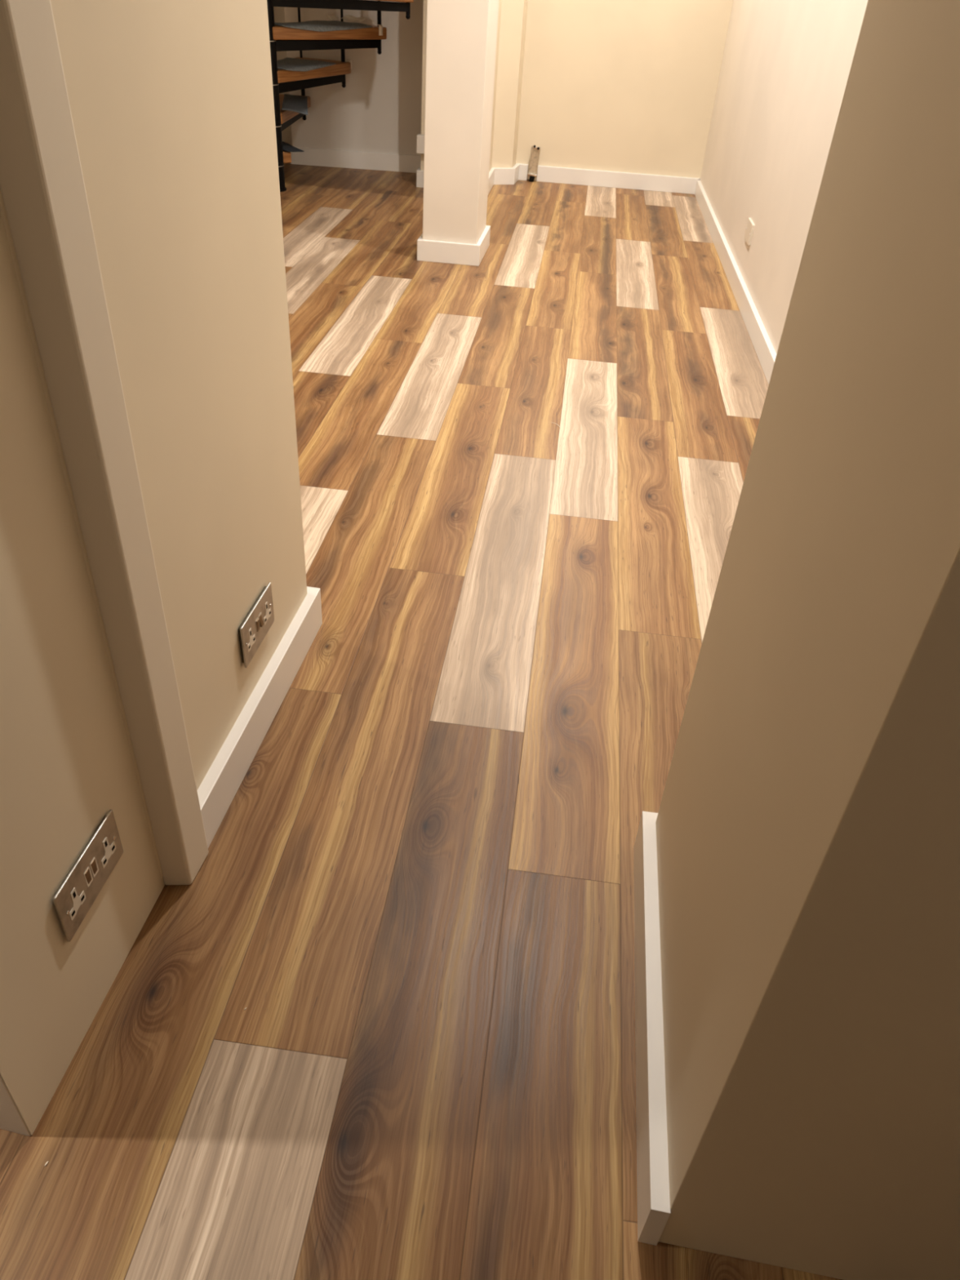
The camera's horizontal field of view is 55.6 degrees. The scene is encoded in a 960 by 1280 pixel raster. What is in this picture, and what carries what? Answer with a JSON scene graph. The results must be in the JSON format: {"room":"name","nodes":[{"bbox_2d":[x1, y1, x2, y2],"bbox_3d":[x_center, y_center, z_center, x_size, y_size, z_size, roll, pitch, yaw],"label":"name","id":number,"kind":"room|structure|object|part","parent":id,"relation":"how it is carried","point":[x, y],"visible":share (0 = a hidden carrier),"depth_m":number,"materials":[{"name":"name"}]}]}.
{"room":"hallway","nodes":[
{"label":"hallway","id":0,"kind":"room"},
{"bbox_2d":[0,210,164,1134],"bbox_3d":[-1.535,-0.630,0.625,2.210,2.451,0.458,7,37,3],"label":"wall","id":1,"kind":"structure","parent":0,"point":[66,762],"depth_m":1.04,"materials":[{"name":"beige paint"}]},
{"bbox_2d":[0,1074,31,1136],"bbox_3d":[-0.743,-0.362,0.457,0.533,2.320,0.014,10,37,7],"label":"trim","id":2,"kind":"structure","parent":1,"relation":"attached to","point":[11,1118],"depth_m":1.09,"materials":[{"name":"white paint"}]},
{"bbox_2d":[52,809,123,942],"bbox_3d":[-0.499,0.299,1.164,0.008,0.086,0.146,8,37,5],"label":"double socket","id":3,"kind":"object","parent":1,"relation":"attached to","point":[76,895],"visible":1,"depth_m":1.16,"materials":[{"name":"metal"}]},
{"bbox_2d":[84,867,91,884],"bbox_3d":[-0.499,0.300,1.155,0.005,0.024,0.010,9,37,4],"label":"rocker switch","id":4,"kind":"object","parent":3,"relation":"attached to","point":[87,870],"depth_m":1.15,"materials":[{"name":"metal"}]},
{"bbox_2d":[90,858,97,874],"bbox_3d":[-0.497,0.291,1.167,0.005,0.024,0.010,9,37,4],"label":"rocker switch","id":5,"kind":"object","parent":3,"relation":"attached to","point":[94,862],"depth_m":1.17,"materials":[{"name":"metal"}]},
{"bbox_2d":[0,0,208,884],"bbox_3d":[-0.396,-0.612,0.711,0.048,2.451,0.077,7,37,3],"label":"trim","id":6,"kind":"structure","parent":1,"relation":"attached to","point":[42,185],"depth_m":0.96,"materials":[{"name":"paint"}]},
{"bbox_2d":[50,0,306,791],"bbox_3d":[-1.446,-0.971,1.084,2.253,2.451,0.697,7,37,3],"label":"wall","id":7,"kind":"structure","parent":0,"point":[171,103],"depth_m":1.24,"materials":[{"name":"beige paint"}]},
{"bbox_2d":[237,582,274,667],"bbox_3d":[-0.394,-0.028,1.612,0.013,0.086,0.146,8,37,5],"label":"double socket","id":8,"kind":"object","parent":7,"relation":"attached to","point":[259,620],"visible":1,"depth_m":1.60,"materials":[{"name":"metal"}]},
{"bbox_2d":[256,618,259,631],"bbox_3d":[-0.393,-0.026,1.603,0.005,0.024,0.010,10,37,3],"label":"rocker switch","id":9,"kind":"object","parent":8,"relation":"attached to","point":[257,620],"depth_m":1.60,"materials":[{"name":"metal"}]},
{"bbox_2d":[259,614,263,626],"bbox_3d":[-0.390,-0.035,1.616,0.005,0.024,0.010,1,36,11],"label":"rocker switch","id":10,"kind":"object","parent":8,"relation":"attached to","point":[261,623],"depth_m":1.62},
{"bbox_2d":[197,586,322,848],"bbox_3d":[-1.278,-0.010,1.788,1.803,0.093,0.647,8,37,5],"label":"baseboard","id":11,"kind":"structure","parent":7,"relation":"attached to","point":[218,788],"depth_m":1.65,"materials":[{"name":"white wood"}]},
{"bbox_2d":[273,0,423,155],"bbox_3d":[-0.824,-4.277,5.510,1.238,2.451,0.622,7,37,3],"label":"wall","id":12,"kind":"structure","parent":0,"point":[378,109],"depth_m":5.77,"materials":[{"name":"paint"}]},
{"bbox_2d":[282,140,420,173],"bbox_3d":[-0.901,-3.188,6.015,1.164,0.100,0.304,15,38,14],"label":"baseboard","id":13,"kind":"structure","parent":12,"relation":"attached to","point":[311,156],"depth_m":5.97,"materials":[{"name":"white wood"}]},
{"bbox_2d":[0,163,842,1279],"bbox_3d":[-0.353,-0.822,3.027,4.224,0.001,8.806,7,37,3],"label":"floor","id":14,"kind":"structure","parent":0,"point":[415,891],"depth_m":1.57,"materials":[{"name":"brown wood"}]},
{"bbox_2d":[266,0,413,191],"bbox_3d":[-0.894,-3.678,4.713,1.085,2.451,1.599,-11,40,-20],"label":"spiral staircase","id":15,"kind":"structure","parent":14,"relation":"on","point":[282,38],"depth_m":5.12,"materials":[{"name":"oak wood"},{"name":"black painted steel"},{"name":"grey carpet"}]},
{"bbox_2d":[282,141,304,151],"bbox_3d":[-1.180,-2.933,5.400,0.125,0.010,0.366,-20,43,-29],"label":"sheet","id":16,"kind":"object","parent":15,"relation":"on","point":[286,147],"visible":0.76,"depth_m":5.34,"materials":[{"name":"grey fabric"}]},
{"bbox_2d":[281,93,307,115],"bbox_3d":[-1.089,-3.158,5.361,0.145,0.023,0.667,-3,38,-9],"label":"sheet","id":17,"kind":"object","parent":15,"relation":"on","point":[299,104],"visible":1,"depth_m":5.33,"materials":[{"name":"fabric"}]},
{"bbox_2d":[276,57,336,71],"bbox_3d":[-1.121,-3.338,5.280,0.350,0.029,0.524,18,39,17],"label":"sheet","id":18,"kind":"object","parent":15,"relation":"on","point":[287,64],"visible":0.93,"depth_m":5.28,"materials":[{"name":"grey fabric"}]},
{"bbox_2d":[274,13,373,31],"bbox_3d":[-0.953,-3.494,5.143,0.609,0.066,0.349,-28,48,-35],"label":"sheet","id":19,"kind":"object","parent":15,"relation":"on","point":[312,25],"depth_m":5.10,"materials":[{"name":"grey fabric"}]},
{"bbox_3d":[-0.861,-3.639,5.314,0.048,0.032,0.070,25,42,25],"label":"tape strip","id":20,"kind":"part","parent":19,"relation":"part of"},
{"bbox_2d":[341,14,367,22],"bbox_3d":[-0.740,-3.649,5.343,0.050,0.026,0.190,-28,48,-35],"label":"tape strip","id":21,"kind":"object","parent":15,"relation":"attached to","point":[348,17],"visible":1,"depth_m":5.35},
{"bbox_2d":[376,24,382,35],"bbox_3d":[-0.587,-3.544,5.286,0.028,0.051,0.035,-28,48,-35],"label":"tape strip","id":22,"kind":"object","parent":15,"relation":"attached to","point":[380,26],"visible":1,"depth_m":5.28,"materials":[{"name":"beige paper"}]},
{"bbox_2d":[527,145,540,182],"bbox_3d":[0.351,-3.107,5.934,0.072,0.219,0.041,7,37,3],"label":"channel","id":23,"kind":"object","parent":14,"relation":"on","point":[535,150],"visible":1,"depth_m":5.94,"materials":[{"name":"metal"}]},
{"bbox_2d":[422,0,498,244],"bbox_3d":[-0.055,-2.883,3.743,0.260,2.451,0.364,7,37,3],"label":"wall pillar","id":24,"kind":"structure","parent":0,"point":[461,35],"depth_m":3.99,"materials":[{"name":"paint"}]},
{"bbox_2d":[417,225,490,266],"bbox_3d":[-0.123,-1.945,4.454,0.303,0.094,0.407,7,37,3],"label":"baseboard","id":25,"kind":"structure","parent":24,"relation":"attached to","point":[429,251],"depth_m":4.30,"materials":[{"name":"white wood"}]},
{"bbox_2d":[420,0,528,171],"bbox_3d":[-0.014,-3.835,5.005,0.551,2.451,0.857,7,37,3],"label":"wall","id":26,"kind":"structure","parent":0,"point":[512,14],"depth_m":5.52,"materials":[{"name":"beige paint"}]},
{"bbox_2d":[416,133,424,154],"bbox_3d":[-0.321,-2.998,5.505,0.119,0.098,0.048,7,37,3],"label":"wall box","id":27,"kind":"object","parent":26,"relation":"attached to","point":[420,138],"visible":0.44,"depth_m":5.49,"materials":[{"name":"white plastic"}]},
{"bbox_2d":[416,163,528,195],"bbox_3d":[-0.056,-2.880,5.695,0.652,0.095,0.854,7,37,3],"label":"baseboard","id":28,"kind":"structure","parent":26,"relation":"attached to","point":[497,175],"depth_m":5.83,"materials":[{"name":"white wood"}]},
{"bbox_2d":[515,0,733,180],"bbox_3d":[0.987,-4.097,5.448,2.499,2.451,0.509,7,37,3],"label":"wall","id":29,"kind":"structure","parent":0,"point":[623,86],"depth_m":5.66,"materials":[{"name":"beige paint"}]},
{"bbox_2d":[536,164,700,194],"bbox_3d":[0.906,-3.022,5.976,1.066,0.094,0.025,6,37,2],"label":"baseboard","id":30,"kind":"structure","parent":29,"relation":"attached to","point":[599,178],"depth_m":5.97,"materials":[{"name":"white wood"}]},
{"bbox_2d":[700,0,867,354],"bbox_3d":[1.574,-2.320,3.157,0.769,2.451,6.128,7,37,3],"label":"wall","id":31,"kind":"structure","parent":0,"point":[786,64],"depth_m":3.70,"materials":[{"name":"paint"}]},
{"bbox_2d":[694,180,776,384],"bbox_3d":[1.118,-1.287,3.713,0.022,0.084,5.648,6,37,3],"label":"baseboard","id":32,"kind":"structure","parent":31,"relation":"attached to","point":[766,353],"depth_m":4.06,"materials":[{"name":"white wood"}]},
{"bbox_2d":[744,217,755,245],"bbox_3d":[1.203,-1.823,4.061,0.016,0.086,0.146,6,37,3],"label":"wall plate","id":33,"kind":"object","parent":31,"relation":"attached to","point":[750,225],"visible":1,"depth_m":4.04,"materials":[{"name":"white plastic"}]},
{"bbox_2d":[655,0,959,1279],"bbox_3d":[0.934,-0.351,0.494,1.264,2.451,0.630,7,37,3],"label":"wall","id":34,"kind":"structure","parent":0,"point":[807,823],"depth_m":0.77,"materials":[{"name":"beige paint"}]},
{"bbox_2d":[633,811,671,1245],"bbox_3d":[0.357,0.507,1.265,0.274,0.090,0.596,7,37,3],"label":"baseboard","id":35,"kind":"structure","parent":34,"relation":"attached to","point":[654,1211],"depth_m":1.18,"materials":[{"name":"white wood"}]}
]}

